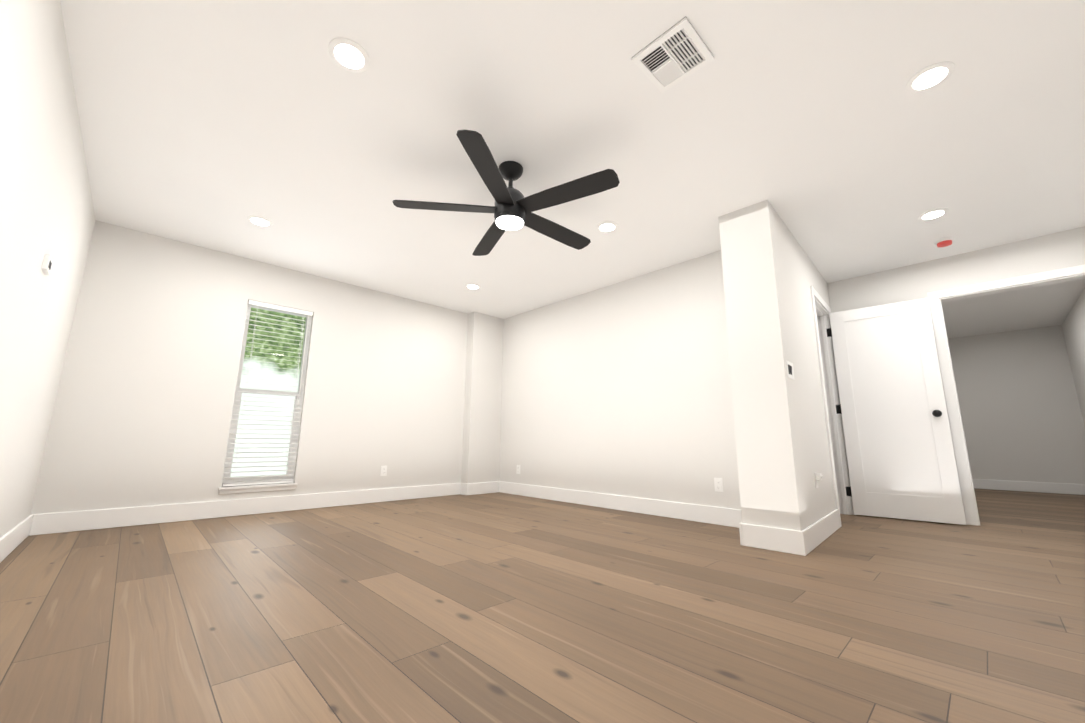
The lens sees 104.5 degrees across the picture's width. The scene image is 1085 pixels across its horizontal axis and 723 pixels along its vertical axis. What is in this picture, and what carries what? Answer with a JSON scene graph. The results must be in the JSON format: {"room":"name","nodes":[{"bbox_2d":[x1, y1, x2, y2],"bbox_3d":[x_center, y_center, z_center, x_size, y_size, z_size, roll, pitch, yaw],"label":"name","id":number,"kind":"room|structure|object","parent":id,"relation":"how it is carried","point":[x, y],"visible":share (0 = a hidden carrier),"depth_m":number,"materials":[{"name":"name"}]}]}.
{"room":"empty bedroom","nodes":[
{"label":"empty bedroom","id":0,"kind":"room"},
{"bbox_2d":[0,0,94,537],"bbox_3d":[-1.687,-0.341,1.108,0.120,2.440,6.070,11,-15,-43],"label":"wall","id":1,"kind":"structure","parent":0,"point":[46,204],"depth_m":2.02,"materials":[{"name":"paint"}]},
{"bbox_2d":[0,514,35,562],"bbox_3d":[-1.645,0.797,0.943,0.020,0.145,5.830,11,-15,-43],"label":"baseboard","id":2,"kind":"structure","parent":1,"relation":"attached to","point":[9,541],"depth_m":2.62,"materials":[{"name":"paint"}]},
{"bbox_2d":[41,254,52,274],"bbox_3d":[-2.596,-0.507,2.203,0.020,0.080,0.110,11,-15,-43],"label":"light switch","id":3,"kind":"object","parent":1,"relation":"attached to","point":[47,264],"visible":1,"depth_m":2.17,"materials":[{"name":"white plastic"}]},
{"bbox_2d":[30,220,467,514],"bbox_3d":[-2.173,0.334,4.710,4.270,2.440,0.120,11,-15,-43],"label":"wall","id":4,"kind":"structure","parent":0,"point":[142,411],"depth_m":3.84,"materials":[{"name":"paint"}]},
{"bbox_2d":[32,483,463,534],"bbox_3d":[-2.346,1.411,4.233,3.600,0.145,0.040,11,-15,-43],"label":"baseboard","id":5,"kind":"structure","parent":4,"relation":"attached to","point":[60,522],"depth_m":3.74,"materials":[{"name":"paint"}]},
{"bbox_2d":[218,483,297,493],"bbox_3d":[-2.685,1.200,3.981,0.630,0.060,0.080,11,-15,-43],"label":"sill","id":6,"kind":"structure","parent":4,"relation":"attached to","point":[253,488],"depth_m":3.94,"materials":[{"name":"paint"}]},
{"bbox_2d":[221,300,312,486],"bbox_3d":[-2.708,0.307,4.179,0.590,1.770,0.127,11,-15,-43],"label":"window","id":7,"kind":"structure","parent":4,"relation":"in","point":[286,477],"depth_m":4.14,"materials":[{"name":"white plastic"}]},
{"bbox_2d":[380,466,386,475],"bbox_3d":[-1.815,1.250,4.805,0.070,0.114,0.008,11,-15,-43],"label":"electrical outlet","id":8,"kind":"object","parent":4,"relation":"attached to","point":[383,470],"visible":1,"depth_m":4.80,"materials":[{"name":"white plastic"}]},
{"bbox_2d":[461,312,503,483],"bbox_3d":[-0.817,0.551,5.811,0.520,2.440,0.150,11,-15,-43],"label":"wall","id":9,"kind":"structure","parent":0,"point":[482,419],"depth_m":5.74,"materials":[{"name":"paint"}]},
{"bbox_2d":[464,481,499,494],"bbox_3d":[-0.794,1.666,5.527,0.496,0.145,0.036,11,-15,-43],"label":"baseboard","id":10,"kind":"structure","parent":9,"relation":"attached to","point":[483,487],"depth_m":5.50,"materials":[{"name":"paint"}]},
{"bbox_2d":[0,488,1084,722],"bbox_3d":[2.006,1.595,4.379,10.410,0.100,6.070,11,-15,-43],"label":"floor","id":11,"kind":"structure","parent":0,"point":[494,608],"depth_m":1.66,"materials":[{"name":"brown wood"}]},
{"bbox_2d":[60,0,1084,337],"bbox_3d":[2.025,-0.901,4.849,10.410,0.100,6.070,11,-15,-43],"label":"ceiling","id":12,"kind":"structure","parent":0,"point":[816,124],"depth_m":2.42,"materials":[{"name":"paint"}]},
{"bbox_2d":[247,215,272,226],"bbox_3d":[-2.308,-1.143,3.433,0.176,0.011,0.176,11,-15,-43],"label":"recessed light","id":13,"kind":"object","parent":12,"relation":"in","point":[259,221],"visible":1,"depth_m":3.42,"materials":[{"name":"white plastic"}]},
{"bbox_2d":[328,38,369,72],"bbox_3d":[-0.894,-1.413,1.945,0.176,0.011,0.176,11,-15,-43],"label":"recessed light","id":14,"kind":"object","parent":12,"relation":"in","point":[348,54],"visible":1,"depth_m":1.94,"materials":[{"name":"white plastic"}]},
{"bbox_2d":[465,284,480,288],"bbox_3d":[-0.804,-0.864,4.857,0.176,0.011,0.176,11,-15,-43],"label":"recessed light","id":15,"kind":"object","parent":12,"relation":"in","point":[472,286],"visible":1,"depth_m":4.83,"materials":[{"name":"white plastic"}]},
{"bbox_2d":[393,129,619,255],"bbox_3d":[-0.167,-1.054,2.740,1.349,0.411,1.395,11,-15,-43],"label":"fan","id":16,"kind":"object","parent":12,"relation":"hanging from","point":[512,209],"visible":1,"depth_m":2.59,"materials":[{"name":"black metal"}]},
{"bbox_2d":[596,221,617,231],"bbox_3d":[0.535,-1.113,3.483,0.176,0.011,0.176,11,-15,-43],"label":"recessed light","id":17,"kind":"object","parent":12,"relation":"in","point":[608,226],"visible":1,"depth_m":3.46,"materials":[{"name":"white plastic"}]},
{"bbox_2d":[631,17,714,92],"bbox_3d":[0.603,-1.401,1.942,0.270,0.014,0.270,11,-15,-43],"label":"ceiling vent","id":18,"kind":"object","parent":12,"relation":"in","point":[678,52],"visible":1,"depth_m":1.93,"materials":[{"name":"grey"}]},
{"bbox_2d":[906,61,954,92],"bbox_3d":[1.880,-1.375,2.039,0.176,0.011,0.176,11,-15,-43],"label":"recessed light","id":19,"kind":"object","parent":12,"relation":"in","point":[929,77],"visible":1,"depth_m":2.03,"materials":[{"name":"white plastic"}]},
{"bbox_2d":[918,208,948,219],"bbox_3d":[3.028,-1.137,3.256,0.176,0.011,0.176,11,-15,-43],"label":"recessed light","id":20,"kind":"object","parent":12,"relation":"in","point":[933,214],"visible":1,"depth_m":3.24,"materials":[{"name":"white plastic"}]},
{"bbox_2d":[934,237,953,246],"bbox_3d":[3.516,-1.035,3.674,0.124,0.050,0.124,11,-15,-43],"label":"smoke detector","id":21,"kind":"object","parent":12,"relation":"attached to","point":[945,242],"visible":1,"depth_m":3.65,"materials":[{"name":"red plastic"}]},
{"bbox_2d":[500,250,740,509],"bbox_3d":[0.608,0.374,4.811,0.120,2.440,3.590,11,-15,-43],"label":"wall","id":22,"kind":"structure","parent":0,"point":[623,388],"depth_m":4.42,"materials":[{"name":"paint"}]},
{"bbox_2d":[516,465,519,473],"bbox_3d":[-0.316,1.410,5.489,0.008,0.114,0.070,11,-15,-43],"label":"electrical outlet","id":23,"kind":"object","parent":22,"relation":"attached to","point":[518,470],"visible":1,"depth_m":5.49,"materials":[{"name":"white plastic"}]},
{"bbox_2d":[500,481,740,525],"bbox_3d":[0.589,1.484,4.507,0.024,0.145,3.410,11,-15,-43],"label":"baseboard","id":24,"kind":"structure","parent":22,"relation":"attached to","point":[678,510],"depth_m":4.20,"materials":[{"name":"paint"}]},
{"bbox_2d":[714,478,722,491],"bbox_3d":[1.517,1.062,3.622,0.008,0.114,0.070,11,-15,-43],"label":"electrical outlet","id":25,"kind":"object","parent":22,"relation":"attached to","point":[718,483],"visible":1,"depth_m":3.62,"materials":[{"name":"white plastic"}]},
{"bbox_2d":[719,200,852,530],"bbox_3d":[2.302,0.197,3.804,2.335,2.440,0.476,11,-15,-43],"label":"wall","id":26,"kind":"structure","parent":0,"point":[771,274],"depth_m":3.03,"materials":[{"name":"paint"}]},
{"bbox_2d":[728,515,775,546],"bbox_3d":[1.550,1.222,3.080,0.575,0.145,0.059,11,-15,-43],"label":"baseboard","id":27,"kind":"structure","parent":26,"relation":"attached to","point":[750,534],"depth_m":2.82,"materials":[{"name":"paint"}]},
{"bbox_2d":[786,360,794,379],"bbox_3d":[1.740,0.061,2.943,0.012,0.120,0.172,-9,-14,42],"label":"switch plate","id":28,"kind":"object","parent":26,"relation":"attached to","point":[790,370],"visible":1,"depth_m":2.93,"materials":[{"name":"white plastic"}]},
{"bbox_2d":[784,509,839,555],"bbox_3d":[2.046,1.223,3.063,1.224,0.145,0.080,11,-15,-43],"label":"baseboard","id":29,"kind":"structure","parent":26,"relation":"attached to","point":[807,540],"depth_m":2.76,"materials":[{"name":"paint"}]},
{"bbox_2d":[814,472,822,487],"bbox_3d":[2.046,0.877,3.104,0.070,0.114,0.049,11,-15,-43],"label":"electrical outlet","id":30,"kind":"object","parent":26,"relation":"attached to","point":[818,476],"visible":0.98,"depth_m":3.09,"materials":[{"name":"white plastic"}]},
{"bbox_2d":[810,285,855,526],"bbox_3d":[2.654,0.426,4.145,0.944,2.120,0.435,11,-15,-43],"label":"door frame","id":31,"kind":"structure","parent":26,"relation":"attached to","point":[835,431],"depth_m":4.25,"materials":[{"name":"paint"}]},
{"bbox_2d":[826,298,965,524],"bbox_3d":[3.338,0.450,4.059,0.168,2.028,0.820,11,-15,-43],"label":"door","id":32,"kind":"structure","parent":26,"relation":"in","point":[891,408],"depth_m":3.99,"materials":[{"name":"paint"}]},
{"bbox_2d":[827,226,1084,523],"bbox_3d":[3.285,0.322,4.430,0.120,2.440,4.040,11,-15,-43],"label":"wall","id":33,"kind":"structure","parent":0,"point":[1055,251],"depth_m":3.91,"materials":[{"name":"paint"}]},
{"bbox_2d":[927,265,1084,525],"bbox_3d":[4.121,0.324,3.547,0.152,2.120,1.030,11,-15,-43],"label":"door frame","id":34,"kind":"structure","parent":33,"relation":"attached to","point":[1076,272],"depth_m":3.77,"materials":[{"name":"paint"}]},
{"bbox_2d":[948,325,1084,483],"bbox_3d":[7.138,0.772,6.671,0.120,2.440,1.740,11,-15,-43],"label":"wall","id":35,"kind":"structure","parent":0,"point":[1021,413],"depth_m":6.42,"materials":[{"name":"paint"}]},
{"bbox_2d":[973,479,1084,494],"bbox_3d":[7.079,1.891,6.411,0.020,0.145,1.680,11,-15,-43],"label":"baseboard","id":36,"kind":"structure","parent":35,"relation":"attached to","point":[1062,488],"depth_m":6.23,"materials":[{"name":"paint"}]},
{"bbox_2d":[1061,288,1084,425],"bbox_3d":[4.124,-0.026,2.548,10.290,2.440,0.120,11,-15,-43],"label":"wall","id":37,"kind":"structure","parent":0,"point":[1073,326],"depth_m":5.62,"materials":[{"name":"paint"}]},
{"label":"outside","id":38,"kind":"structure","parent":0,"visible":0},
{"bbox_2d":[230,307,305,476],"bbox_3d":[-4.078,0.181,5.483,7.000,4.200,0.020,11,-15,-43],"label":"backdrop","id":39,"kind":"structure","parent":38,"point":[287,371],"depth_m":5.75,"materials":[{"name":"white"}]}
]}

